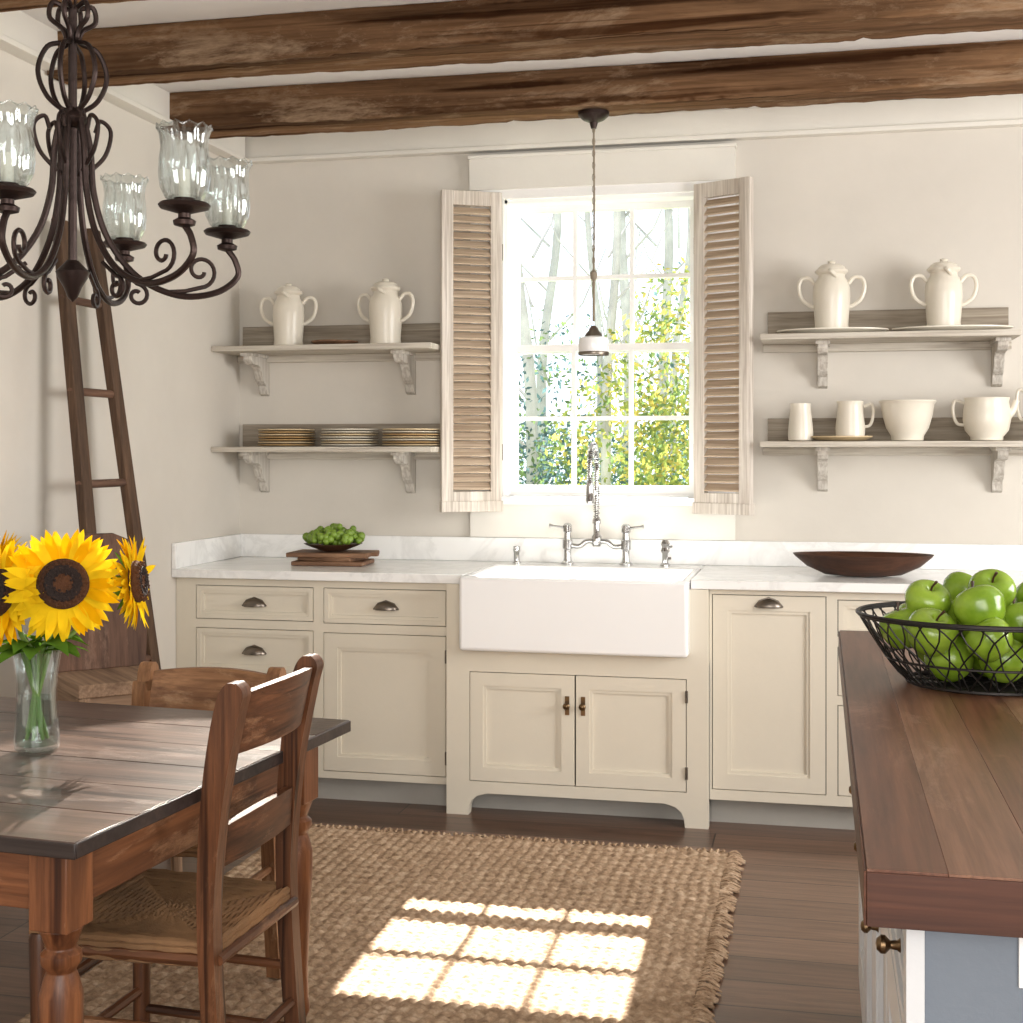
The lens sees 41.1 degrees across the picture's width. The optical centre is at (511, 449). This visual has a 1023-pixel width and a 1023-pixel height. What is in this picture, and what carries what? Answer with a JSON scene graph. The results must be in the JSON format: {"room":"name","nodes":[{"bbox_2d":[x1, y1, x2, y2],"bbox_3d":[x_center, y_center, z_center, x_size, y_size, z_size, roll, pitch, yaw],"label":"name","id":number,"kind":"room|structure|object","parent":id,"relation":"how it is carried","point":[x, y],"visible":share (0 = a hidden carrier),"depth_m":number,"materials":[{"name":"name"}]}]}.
{"room":"kitchen","nodes":[
{"label":"kitchen","id":0,"kind":"room"},
{"bbox_2d":[0,49,239,699],"bbox_3d":[-2.153,-0.006,2.269,0.150,2.780,7.880,0,0,13],"label":"wall","id":1,"kind":"structure","parent":0,"point":[181,397],"depth_m":5.17,"materials":[{"name":"paint"}]},
{"bbox_2d":[0,10,247,163],"bbox_3d":[-2.054,-1.331,2.221,0.065,0.130,7.830,0,0,13],"label":"trim","id":2,"kind":"structure","parent":1,"relation":"attached to","point":[22,36],"depth_m":4.95,"materials":[{"name":"paint"}]},
{"bbox_2d":[0,798,861,1022],"bbox_3d":[0.712,1.434,1.623,6.024,0.100,8.180,0,0,13],"label":"floor","id":3,"kind":"structure","parent":0,"point":[793,948],"depth_m":4.21,"materials":[{"name":"brown wood"}]},
{"bbox_2d":[51,219,160,669],"bbox_3d":[-1.349,0.309,4.666,0.274,2.150,0.470,0,0,13],"label":"wooden ladder","id":4,"kind":"object","parent":3,"relation":"on","point":[84,484],"visible":0.47,"depth_m":4.68,"materials":[{"name":"brown wood"}]},
{"bbox_2d":[51,533,182,871],"bbox_3d":[-1.220,0.824,4.178,0.333,1.121,0.356,0,0,-33],"label":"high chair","id":5,"kind":"object","parent":3,"relation":"on","point":[105,673],"visible":0.15,"depth_m":4.25,"materials":[{"name":"brown wood"}]},
{"bbox_2d":[176,578,446,805],"bbox_3d":[-0.729,0.947,5.654,1.136,0.874,0.639,0,0,13],"label":"base cabinet","id":6,"kind":"object","parent":3,"relation":"on","point":[382,646],"visible":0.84,"depth_m":5.34,"materials":[{"name":"paint"}]},
{"bbox_2d":[15,823,745,1022],"bbox_3d":[-0.253,1.371,3.726,1.657,0.022,2.297,0,0,13],"label":"jute rug","id":7,"kind":"object","parent":3,"relation":"on","point":[409,926],"visible":0.88,"depth_m":3.85,"materials":[{"name":"brown wicker"}]},
{"bbox_2d":[0,697,350,1022],"bbox_3d":[-1.114,0.995,2.849,1.224,0.742,1.044,0,0,18],"label":"dining table","id":8,"kind":"object","parent":7,"relation":"on","point":[118,797],"visible":0.76,"depth_m":2.54,"materials":[{"name":"brown wood"}]},
{"bbox_2d":[13,652,61,752],"bbox_3d":[-0.986,0.519,2.836,0.100,0.205,0.100,0,0,13],"label":"glass vase","id":9,"kind":"object","parent":8,"relation":"on","point":[61,652],"visible":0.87,"depth_m":2.82,"materials":[{"name":"glass"}]},
{"bbox_2d":[0,529,155,740],"bbox_3d":[-0.979,0.381,2.889,0.434,0.438,0.357,0,0,13],"label":"sunflower bouquet","id":10,"kind":"object","parent":9,"relation":"in","point":[59,584],"visible":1,"depth_m":2.79,"materials":[{"name":"yellow plant"}]},
{"bbox_2d":[28,653,323,1022],"bbox_3d":[-0.645,0.896,2.722,0.462,0.940,0.417,0,0,15],"label":"dining chair","id":11,"kind":"object","parent":7,"relation":"on","point":[202,919],"visible":0.89,"depth_m":2.64,"materials":[{"name":"brown wood"}]},
{"bbox_2d":[131,661,285,978],"bbox_3d":[-0.834,0.966,3.438,0.421,0.800,0.425,0,0,15],"label":"dining chair","id":12,"kind":"object","parent":7,"relation":"on","point":[194,688],"visible":0.02,"depth_m":3.61,"materials":[{"name":"brown wood"}]},
{"bbox_2d":[447,584,710,828],"bbox_3d":[0.296,0.947,5.362,0.990,0.874,0.609,0,0,13],"label":"base cabinet","id":13,"kind":"object","parent":3,"relation":"on","point":[612,735],"visible":0.99,"depth_m":5.10,"materials":[{"name":"paint"}]},
{"bbox_2d":[710,589,904,829],"bbox_3d":[2.155,0.947,5.002,2.794,0.874,0.643,0,0,13],"label":"base cabinet","id":14,"kind":"object","parent":3,"relation":"on","point":[779,753],"visible":0.38,"depth_m":4.98,"materials":[{"name":"paint"}]},
{"bbox_2d":[172,533,1022,593],"bbox_3d":[1.126,0.441,5.230,4.943,0.137,0.659,0,0,13],"label":"countertop","id":15,"kind":"structure","parent":14,"relation":"on","point":[722,564],"depth_m":5.56,"materials":[{"name":"white stone"}]},
{"bbox_2d":[286,549,379,566],"bbox_3d":[-0.729,0.447,5.659,0.370,0.053,0.226,0,0,13],"label":"cutting boards","id":16,"kind":"object","parent":15,"relation":"on","point":[305,557],"visible":0.99,"depth_m":5.58,"materials":[{"name":"brown wood"}]},
{"bbox_2d":[304,543,361,551],"bbox_3d":[-0.739,0.402,5.661,0.244,0.033,0.244,0,0,13],"label":"fruit bowl","id":17,"kind":"object","parent":16,"relation":"on","point":[327,548],"visible":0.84,"depth_m":5.59,"materials":[{"name":"brown wood"}]},
{"bbox_2d":[302,523,364,544],"bbox_3d":[-0.733,0.352,5.661,0.262,0.098,0.191,0,0,1],"label":"grapes","id":18,"kind":"object","parent":17,"relation":"in","point":[335,534],"visible":1,"depth_m":5.60,"materials":[{"name":"green food"}]},
{"bbox_2d":[513,546,520,562],"bbox_3d":[0.019,0.436,5.704,0.036,0.073,0.059,0,0,13],"label":"soap dispenser","id":19,"kind":"object","parent":15,"relation":"on","point":[516,549],"visible":1,"depth_m":5.70,"materials":[{"name":"silver metal"}]},
{"bbox_2d":[459,564,699,657],"bbox_3d":[0.280,0.612,5.290,0.856,0.280,0.555,0,0,13],"label":"farmhouse sink","id":20,"kind":"object","parent":15,"relation":"in","point":[586,610],"visible":0.94,"depth_m":5.03,"materials":[{"name":"ceramic"}]},
{"bbox_2d":[549,441,643,565],"bbox_3d":[0.335,0.219,5.570,0.396,0.508,0.211,0,0,13],"label":"bridge faucet","id":21,"kind":"object","parent":15,"relation":"on","point":[593,450],"visible":1,"depth_m":5.63,"materials":[{"name":"silver metal"}]},
{"bbox_2d":[660,540,672,565],"bbox_3d":[0.633,0.419,5.582,0.054,0.107,0.044,0,0,13],"label":"sprayer","id":22,"kind":"object","parent":15,"relation":"on","point":[665,544],"visible":1,"depth_m":5.57,"materials":[{"name":"silver metal"}]},
{"bbox_2d":[793,551,933,576],"bbox_3d":[1.321,0.432,5.135,0.518,0.082,0.280,0,0,12],"label":"wooden dough bowl","id":23,"kind":"object","parent":15,"relation":"on","point":[842,563],"visible":1,"depth_m":5.05,"materials":[{"name":"brown wood"}]},
{"bbox_2d":[838,630,1022,1022],"bbox_3d":[1.141,0.919,2.340,1.103,0.930,2.013,0,0,13],"label":"kitchen island","id":24,"kind":"object","parent":3,"relation":"on","point":[936,788],"visible":0.98,"depth_m":1.68,"materials":[{"name":"brown wood"}]},
{"bbox_2d":[855,601,1022,696],"bbox_3d":[0.928,0.383,2.640,0.511,0.138,0.439,0,0,13],"label":"wire basket","id":25,"kind":"object","parent":24,"relation":"on","point":[974,683],"visible":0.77,"depth_m":2.55,"materials":[{"name":"black metal"}]},
{"bbox_2d":[879,569,1022,682],"bbox_3d":[0.922,0.337,2.643,0.411,0.213,0.356,0,0,8],"label":"apples","id":26,"kind":"object","parent":25,"relation":"in","point":[989,597],"visible":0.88,"depth_m":2.57,"materials":[{"name":"green food"}]},
{"bbox_2d":[20,0,1022,120],"bbox_3d":[0.712,-1.456,1.623,6.024,0.120,8.180,0,0,13],"label":"ceiling","id":27,"kind":"structure","parent":0,"point":[130,13],"depth_m":4.70,"materials":[{"name":"paint"}]},
{"bbox_2d":[0,0,144,11],"bbox_3d":[1.077,-1.321,3.243,5.704,0.147,0.218,0,0,13],"label":"ceiling beam","id":28,"kind":"structure","parent":27,"relation":"attached to","point":[5,5],"depth_m":3.84,"materials":[{"name":"brown wood"}]},
{"bbox_2d":[0,0,250,308],"bbox_3d":[-0.895,-0.772,2.785,0.708,0.943,0.736,0,0,13],"label":"chandelier","id":29,"kind":"object","parent":27,"relation":"hanging from","point":[74,165],"visible":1,"depth_m":2.77,"materials":[{"name":"brown metal"}]},
{"bbox_2d":[47,0,1022,88],"bbox_3d":[1.253,-1.319,4.023,5.704,0.149,0.218,0,0,13],"label":"ceiling beam","id":30,"kind":"structure","parent":27,"relation":"attached to","point":[460,31],"depth_m":4.25,"materials":[{"name":"brown wood"}]},
{"bbox_2d":[160,40,1022,139],"bbox_3d":[1.429,-1.319,4.803,5.704,0.149,0.197,0,0,13],"label":"ceiling beam","id":31,"kind":"structure","parent":27,"relation":"attached to","point":[945,71],"depth_m":4.98,"materials":[{"name":"brown wood"}]},
{"bbox_2d":[578,108,608,355],"bbox_3d":[0.304,-0.800,5.057,0.116,0.899,0.116,0,0,13],"label":"pendant lamp","id":32,"kind":"object","parent":27,"relation":"hanging from","point":[593,343],"visible":1,"depth_m":5.04,"materials":[{"name":"brown metal"}]},
{"bbox_2d":[240,127,1022,544],"bbox_3d":[1.595,-0.006,5.540,6.024,2.780,0.150,0,0,13],"label":"wall","id":33,"kind":"structure","parent":0,"point":[886,208],"depth_m":5.57,"materials":[{"name":"paint"}]},
{"bbox_2d":[211,323,439,395],"bbox_3d":[-0.770,-0.392,5.842,0.971,0.307,0.300,0,0,13],"label":"wall shelf","id":34,"kind":"object","parent":33,"relation":"attached to","point":[420,341],"visible":0.88,"depth_m":5.91,"materials":[{"name":"beige wood"}]},
{"bbox_2d":[259,283,317,344],"bbox_3d":[-0.959,-0.580,5.875,0.229,0.276,0.136,0,0,35],"label":"jar","id":35,"kind":"object","parent":34,"relation":"on","point":[288,323],"visible":0.94,"depth_m":5.83,"materials":[{"name":"white ceramic"}]},
{"bbox_2d":[311,339,357,343],"bbox_3d":[-0.752,-0.452,5.807,0.200,0.020,0.200,0,0,13],"label":"serving platter","id":36,"kind":"object","parent":34,"relation":"in","point":[327,341],"visible":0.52,"depth_m":5.73,"materials":[{"name":"brown wood"}]},
{"bbox_2d":[357,278,414,342],"bbox_3d":[-0.533,-0.584,5.779,0.142,0.284,0.236,0,0,-44],"label":"jar","id":37,"kind":"object","parent":34,"relation":"on","point":[385,320],"visible":0.94,"depth_m":5.73,"materials":[{"name":"white ceramic"}]},
{"bbox_2d":[211,424,439,492],"bbox_3d":[-0.770,0.037,5.842,0.971,0.302,0.300,0,0,13],"label":"wall shelf","id":38,"kind":"object","parent":33,"relation":"attached to","point":[252,453],"visible":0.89,"depth_m":5.93,"materials":[{"name":"beige wood"}]},
{"bbox_2d":[258,429,315,446],"bbox_3d":[-0.966,-0.052,5.876,0.250,0.075,0.250,0,0,13],"label":"plate stack","id":39,"kind":"object","parent":38,"relation":"in","point":[280,437],"visible":1,"depth_m":5.79,"materials":[{"name":"beige ceramic"}]},
{"bbox_2d":[320,428,378,446],"bbox_3d":[-0.690,-0.052,5.813,0.250,0.075,0.250,0,0,13],"label":"plate stack","id":40,"kind":"object","parent":38,"relation":"in","point":[340,437],"visible":1,"depth_m":5.72,"materials":[{"name":"white ceramic"}]},
{"bbox_2d":[382,428,439,445],"bbox_3d":[-0.422,-0.052,5.755,0.249,0.075,0.249,0,0,13],"label":"plate stack","id":41,"kind":"object","parent":38,"relation":"in","point":[400,436],"visible":1,"depth_m":5.66,"materials":[{"name":"beige ceramic"}]},
{"bbox_2d":[468,143,736,539],"bbox_3d":[0.384,-0.441,5.777,1.130,1.622,0.220,0,0,13],"label":"window","id":42,"kind":"structure","parent":33,"relation":"in","point":[663,177],"depth_m":5.75,"materials":[{"name":"paint"}]},
{"bbox_2d":[439,189,502,511],"bbox_3d":[-0.166,-0.413,5.740,0.272,1.345,0.042,0,0,-16],"label":"louvered shutter","id":43,"kind":"object","parent":42,"relation":"attached to","point":[450,500],"visible":1,"depth_m":5.73,"materials":[{"name":"brown wood"}]},
{"bbox_2d":[692,176,754,514],"bbox_3d":[0.852,-0.413,5.514,0.272,1.345,0.042,0,0,40],"label":"louvered shutter","id":44,"kind":"object","parent":42,"relation":"attached to","point":[741,503],"visible":1,"depth_m":5.50,"materials":[{"name":"brown wood"}]},
{"bbox_2d":[239,94,1022,164],"bbox_3d":[1.573,-1.333,5.442,5.724,0.125,0.050,0,0,13],"label":"trim","id":45,"kind":"structure","parent":33,"relation":"attached to","point":[991,111],"depth_m":5.65,"materials":[{"name":"paint"}]},
{"bbox_2d":[760,307,1021,388],"bbox_3d":[1.464,-0.405,5.339,0.960,0.312,0.300,0,0,13],"label":"wall shelf","id":46,"kind":"object","parent":33,"relation":"attached to","point":[998,341],"visible":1,"depth_m":5.39,"materials":[{"name":"beige wood"}]},
{"bbox_2d":[777,327,888,332],"bbox_3d":[1.262,-0.462,5.374,0.430,0.020,0.250,0,0,13],"label":"serving platter","id":47,"kind":"object","parent":46,"relation":"in","point":[824,329],"visible":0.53,"depth_m":5.27,"materials":[{"name":"white ceramic"}]},
{"bbox_2d":[797,260,866,327],"bbox_3d":[1.262,-0.604,5.384,0.237,0.286,0.144,0,0,41],"label":"jar","id":48,"kind":"object","parent":47,"relation":"on","point":[831,305],"visible":0.89,"depth_m":5.33,"materials":[{"name":"white ceramic"}]},
{"bbox_2d":[892,325,1013,330],"bbox_3d":[1.701,-0.462,5.275,0.450,0.020,0.250,0,0,13],"label":"serving platter","id":49,"kind":"object","parent":46,"relation":"in","point":[935,327],"visible":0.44,"depth_m":5.17,"materials":[{"name":"white ceramic"}]},
{"bbox_2d":[909,258,977,325],"bbox_3d":[1.674,-0.602,5.291,0.232,0.281,0.141,0,0,33],"label":"jar","id":50,"kind":"object","parent":49,"relation":"on","point":[943,303],"visible":0.93,"depth_m":5.24,"materials":[{"name":"white ceramic"}]},
{"bbox_2d":[760,417,1022,492],"bbox_3d":[1.545,0.020,5.321,1.125,0.297,0.300,0,0,13],"label":"wall shelf","id":51,"kind":"object","parent":33,"relation":"attached to","point":[943,436],"visible":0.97,"depth_m":5.41,"materials":[{"name":"beige wood"}]},
{"bbox_2d":[788,403,812,440],"bbox_3d":[1.139,-0.109,5.381,0.098,0.148,0.098,0,0,13],"label":"tumbler","id":52,"kind":"object","parent":51,"relation":"on","point":[800,428],"visible":0.95,"depth_m":5.34,"materials":[{"name":"white ceramic"}]},
{"bbox_2d":[812,436,872,440],"bbox_3d":[1.292,-0.045,5.347,0.236,0.020,0.200,0,0,13],"label":"saucer","id":53,"kind":"object","parent":51,"relation":"on","point":[820,438],"visible":0.94,"depth_m":5.27,"materials":[{"name":"beige ceramic"}]},
{"bbox_2d":[835,401,874,435],"bbox_3d":[1.331,-0.118,5.332,0.114,0.146,0.135,0,0,-43],"label":"mug","id":54,"kind":"object","parent":53,"relation":"on","point":[850,421],"visible":0.83,"depth_m":5.30,"materials":[{"name":"white ceramic"}]},
{"bbox_2d":[879,399,936,440],"bbox_3d":[1.534,-0.114,5.292,0.216,0.157,0.216,0,0,13],"label":"stoneware bowl","id":55,"kind":"object","parent":51,"relation":"on","point":[909,419],"visible":0.99,"depth_m":5.22,"materials":[{"name":"white ceramic"}]},
{"bbox_2d":[951,397,1019,440],"bbox_3d":[1.815,-0.117,5.228,0.183,0.165,0.180,0,0,-32],"label":"pitcher","id":56,"kind":"object","parent":51,"relation":"on","point":[984,418],"visible":1,"depth_m":5.17,"materials":[{"name":"white ceramic"}]},
{"bbox_2d":[1015,388,1022,420],"bbox_3d":[2.010,-0.138,5.212,0.116,0.205,0.138,0,0,-45],"label":"teapot","id":57,"kind":"object","parent":51,"relation":"on","point":[1019,389],"visible":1,"depth_m":5.22,"materials":[{"name":"white ceramic"}]},
{"label":"outside","id":58,"kind":"structure","parent":0,"visible":0},
{"bbox_3d":[7.237,1.759,32.115,80.000,0.150,54.160,0,0,13],"label":"lawn","id":59,"kind":"structure","parent":58,"visible":0},
{"bbox_2d":[519,213,606,484],"bbox_3d":[0.381,-1.101,13.801,1.148,5.571,0.952,0,0,-24],"label":"tree","id":60,"kind":"object","parent":59,"relation":"on","point":[550,290],"visible":0.41,"depth_m":13.72,"materials":[{"name":"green plant"}]},
{"bbox_2d":[519,214,648,485],"bbox_3d":[0.260,-0.808,11.293,1.976,4.980,1.238,0,0,30],"label":"tree","id":61,"kind":"object","parent":59,"relation":"on","point":[533,460],"visible":0.25,"depth_m":11.20,"materials":[{"name":"green plant"}]},
{"bbox_2d":[535,212,656,482],"bbox_3d":[0.727,-1.101,12.673,1.106,5.569,0.946,0,0,28],"label":"tree","id":62,"kind":"object","parent":59,"relation":"on","point":[588,227],"visible":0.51,"depth_m":12.62,"materials":[{"name":"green plant"}]},
{"bbox_2d":[519,209,688,485],"bbox_3d":[1.417,-1.017,14.036,3.374,5.404,1.757,0,0,13],"label":"tree","id":63,"kind":"object","parent":59,"relation":"on","point":[624,306],"visible":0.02,"depth_m":14.04,"materials":[{"name":"green plant"}]},
{"bbox_2d":[519,208,689,482],"bbox_3d":[0.830,-1.017,12.604,3.406,5.401,1.589,0,0,-22],"label":"tree","id":64,"kind":"object","parent":59,"relation":"on","point":[687,260],"visible":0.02,"depth_m":12.94,"materials":[{"name":"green plant"}]},
{"bbox_2d":[544,209,689,485],"bbox_3d":[0.986,-0.724,10.126,1.534,4.812,1.352,0,0,13],"label":"tree","id":65,"kind":"object","parent":59,"relation":"on","point":[607,384],"visible":0.6,"depth_m":10.03,"materials":[{"name":"green plant"}]},
{"bbox_2d":[603,209,689,485],"bbox_3d":[1.620,-1.227,15.063,1.185,5.822,0.990,0,0,44],"label":"tree","id":66,"kind":"object","parent":59,"relation":"on","point":[668,257],"visible":0.22,"depth_m":14.96,"materials":[{"name":"green plant"}]},
{"bbox_2d":[626,257,689,485],"bbox_3d":[1.566,-0.808,11.001,1.315,4.980,1.243,0,0,-37],"label":"tree","id":67,"kind":"object","parent":59,"relation":"on","point":[682,258],"visible":0.06,"depth_m":10.94,"materials":[{"name":"green plant"}]}
]}

